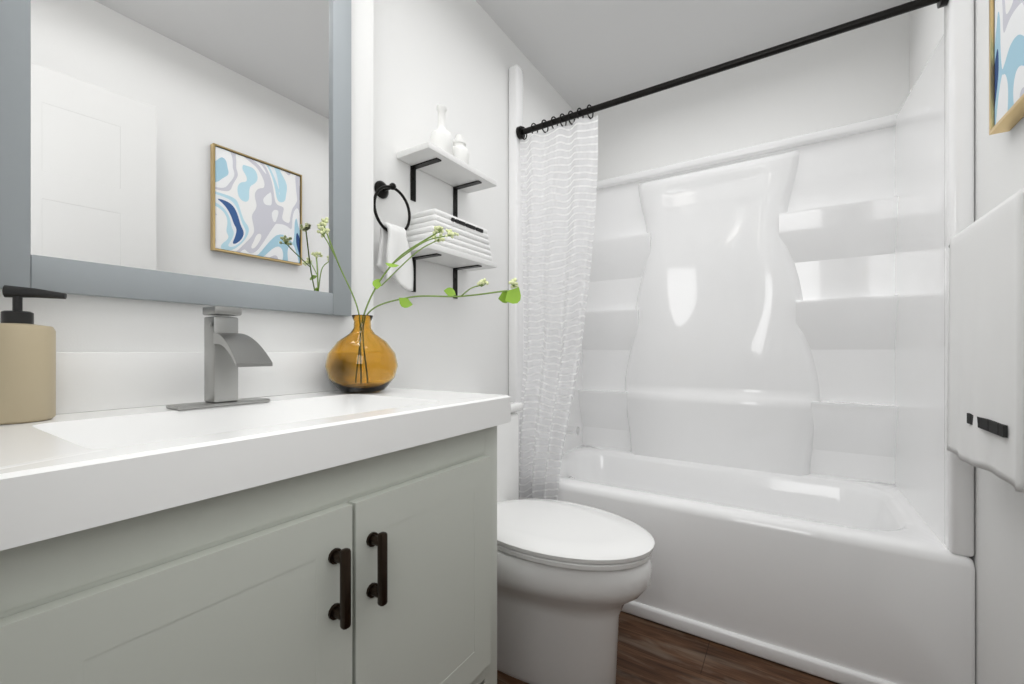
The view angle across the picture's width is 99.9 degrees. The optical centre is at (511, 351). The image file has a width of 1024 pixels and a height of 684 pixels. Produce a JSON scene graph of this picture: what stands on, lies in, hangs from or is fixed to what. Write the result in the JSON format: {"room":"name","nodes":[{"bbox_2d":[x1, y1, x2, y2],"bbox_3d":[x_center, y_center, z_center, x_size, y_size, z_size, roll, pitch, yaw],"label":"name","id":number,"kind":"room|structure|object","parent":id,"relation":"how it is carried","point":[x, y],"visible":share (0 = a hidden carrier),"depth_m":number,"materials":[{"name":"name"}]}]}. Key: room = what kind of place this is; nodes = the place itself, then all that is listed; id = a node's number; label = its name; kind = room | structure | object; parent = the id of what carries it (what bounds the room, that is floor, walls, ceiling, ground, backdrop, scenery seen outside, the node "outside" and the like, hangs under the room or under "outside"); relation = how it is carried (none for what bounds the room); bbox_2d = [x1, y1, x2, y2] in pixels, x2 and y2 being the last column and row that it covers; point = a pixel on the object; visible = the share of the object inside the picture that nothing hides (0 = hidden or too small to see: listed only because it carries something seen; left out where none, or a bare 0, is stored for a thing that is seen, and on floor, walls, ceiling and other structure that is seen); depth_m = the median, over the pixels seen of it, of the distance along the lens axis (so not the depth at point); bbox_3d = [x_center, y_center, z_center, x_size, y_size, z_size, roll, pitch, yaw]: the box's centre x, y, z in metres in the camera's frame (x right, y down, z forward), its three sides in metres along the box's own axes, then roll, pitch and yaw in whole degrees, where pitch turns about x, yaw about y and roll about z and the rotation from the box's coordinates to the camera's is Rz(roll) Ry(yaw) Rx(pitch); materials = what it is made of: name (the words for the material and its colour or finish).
{"room":"bathroom","nodes":[
{"label":"bathroom","id":0,"kind":"room"},
{"bbox_2d":[0,0,372,351],"bbox_3d":[-0.791,-0.220,0.896,0.300,2.440,0.990,0,0,33],"label":"wall","id":1,"kind":"structure","parent":0,"point":[80,323],"depth_m":0.99,"materials":[{"name":"white paint"}]},
{"bbox_2d":[0,0,350,315],"bbox_3d":[-0.606,-0.562,0.884,0.022,0.935,0.630,0,0,33],"label":"mirror","id":2,"kind":"object","parent":1,"relation":"attached to","point":[197,152],"visible":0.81,"depth_m":0.83,"materials":[{"name":"grey mirror"}]},
{"bbox_2d":[373,0,576,395],"bbox_3d":[-0.096,-0.220,2.048,0.220,2.440,1.700,0,0,33],"label":"wall","id":3,"kind":"structure","parent":0,"point":[458,58],"depth_m":1.62,"materials":[{"name":"white paint"}]},
{"bbox_2d":[373,181,412,290],"bbox_3d":[-0.376,-0.364,1.331,0.084,0.346,0.149,0,0,33],"label":"towel ring","id":4,"kind":"object","parent":3,"relation":"attached to","point":[393,246],"visible":0.83,"depth_m":1.32,"materials":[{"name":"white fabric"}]},
{"bbox_2d":[376,222,412,290],"bbox_3d":[-0.362,-0.290,1.330,0.060,0.200,0.107,0,0,33],"label":"towel","id":5,"kind":"object","parent":4,"relation":"hanging from","point":[393,242],"depth_m":1.32,"materials":[{"name":"white fabric"}]},
{"bbox_2d":[397,141,496,216],"bbox_3d":[-0.218,-0.583,1.520,0.145,0.135,0.370,0,0,33],"label":"shelf","id":6,"kind":"object","parent":3,"relation":"attached to","point":[428,157],"visible":0.96,"depth_m":1.47,"materials":[{"name":"white laminate"}]},
{"bbox_2d":[431,104,456,156],"bbox_3d":[-0.236,-0.737,1.443,0.073,0.172,0.073,0,0,-12],"label":"ceramic bottle","id":7,"kind":"object","parent":6,"relation":"on","point":[441,137],"depth_m":1.42,"materials":[{"name":"white ceramic"}]},
{"bbox_2d":[456,134,468,164],"bbox_3d":[-0.186,-0.707,1.517,0.068,0.111,0.068,0,0,-12],"label":"ceramic bottle","id":8,"kind":"object","parent":6,"relation":"on","point":[462,152],"depth_m":1.49,"materials":[{"name":"white ceramic"}]},
{"bbox_2d":[409,242,496,298],"bbox_3d":[-0.218,-0.273,1.520,0.145,0.135,0.370,0,0,33],"label":"shelf","id":9,"kind":"object","parent":3,"relation":"attached to","point":[456,260],"visible":0.85,"depth_m":1.49,"materials":[{"name":"white laminate"}]},
{"bbox_2d":[406,208,491,260],"bbox_3d":[-0.213,-0.401,1.520,0.130,0.121,0.325,0,0,33],"label":"folded towels","id":10,"kind":"object","parent":9,"relation":"on","point":[471,239],"visible":0.73,"depth_m":1.43,"materials":[{"name":"white fabric"}]},
{"bbox_2d":[497,611,837,683],"bbox_3d":[-0.009,1.025,0.660,1.870,0.050,4.000,0,0,33],"label":"floor","id":11,"kind":"structure","parent":0,"point":[650,652],"depth_m":1.38,"materials":[{"name":"wood"}]},
{"bbox_2d":[0,352,510,683],"bbox_3d":[-0.413,0.500,0.763,0.477,1.000,0.835,0,0,33],"label":"bathroom vanity","id":12,"kind":"object","parent":11,"relation":"on","point":[309,522],"visible":0.94,"depth_m":0.59,"materials":[{"name":"grey paint"}]},
{"bbox_2d":[0,285,66,424],"bbox_3d":[-0.710,0.002,0.623,0.076,0.195,0.085,0,0,33],"label":"soap dispenser","id":13,"kind":"object","parent":12,"relation":"on","point":[27,370],"visible":1,"depth_m":0.61,"materials":[{"name":"beige ceramic"}]},
{"bbox_2d":[166,306,272,409],"bbox_3d":[-0.507,0.008,0.785,0.149,0.183,0.156,0,0,33],"label":"faucet","id":14,"kind":"object","parent":12,"relation":"on","point":[229,349],"visible":1,"depth_m":0.79,"materials":[{"name":"silver metal"}]},
{"bbox_2d":[317,217,520,392],"bbox_3d":[-0.241,-0.115,1.028,0.443,0.428,0.290,0,0,33],"label":"vase","id":15,"kind":"object","parent":12,"relation":"on","point":[361,357],"visible":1,"depth_m":1.02,"materials":[{"name":"orange glass"}]},
{"bbox_2d":[497,402,654,683],"bbox_3d":[0.080,0.594,1.406,0.748,0.811,0.414,0,0,33],"label":"toilet","id":16,"kind":"object","parent":11,"relation":"on","point":[573,579],"visible":0.52,"depth_m":1.24,"materials":[{"name":"white ceramic"}]},
{"bbox_2d":[509,0,974,683],"bbox_3d":[0.810,-0.150,1.866,1.498,2.300,0.783,0,0,33],"label":"bathtub surround","id":17,"kind":"object","parent":11,"relation":"on","point":[763,456],"visible":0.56,"depth_m":1.84,"materials":[{"name":"white plastic"}]},
{"bbox_2d":[516,0,948,138],"bbox_3d":[0.619,-0.990,1.570,1.397,0.054,0.054,0,0,33],"label":"curtain rod","id":18,"kind":"object","parent":17,"relation":"attached to","point":[913,5],"visible":0.96,"depth_m":1.44,"materials":[{"name":"black metal"}]},
{"bbox_2d":[519,104,597,499],"bbox_3d":[0.172,-0.056,1.811,0.371,1.913,0.128,0,0,33],"label":"shower curtain","id":19,"kind":"object","parent":18,"relation":"hanging from","point":[559,167],"visible":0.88,"depth_m":1.84,"materials":[{"name":"white fabric"}]},
{"bbox_2d":[476,0,910,111],"bbox_3d":[-0.009,-1.465,0.660,1.870,0.050,4.000,0,0,33],"label":"ceiling","id":20,"kind":"structure","parent":0,"point":[582,54],"depth_m":1.94,"materials":[{"name":"white paint"}]},
{"bbox_2d":[577,12,908,180],"bbox_3d":[1.055,-0.220,2.247,1.500,2.440,0.120,0,0,33],"label":"wall","id":21,"kind":"structure","parent":0,"point":[855,75],"depth_m":2.07,"materials":[{"name":"white paint"}]},
{"bbox_2d":[909,0,1023,683],"bbox_3d":[1.040,-0.220,0.728,0.120,2.440,2.690,0,0,33],"label":"wall","id":22,"kind":"structure","parent":0,"point":[997,558],"depth_m":1.06,"materials":[{"name":"white paint"}]},
{"bbox_2d":[947,188,1023,491],"bbox_3d":[1.026,-0.024,0.903,0.091,0.550,0.514,0,0,33],"label":"towel","id":23,"kind":"object","parent":22,"relation":"attached to","point":[985,411],"visible":1,"depth_m":0.86,"materials":[{"name":"white fabric"}]},
{"bbox_2d":[989,0,1023,134],"bbox_3d":[0.990,-0.760,0.792,0.032,0.520,0.455,0,0,33],"label":"framed art","id":24,"kind":"object","parent":22,"relation":"attached to","point":[1006,65],"visible":1,"depth_m":0.93,"materials":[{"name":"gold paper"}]}
]}

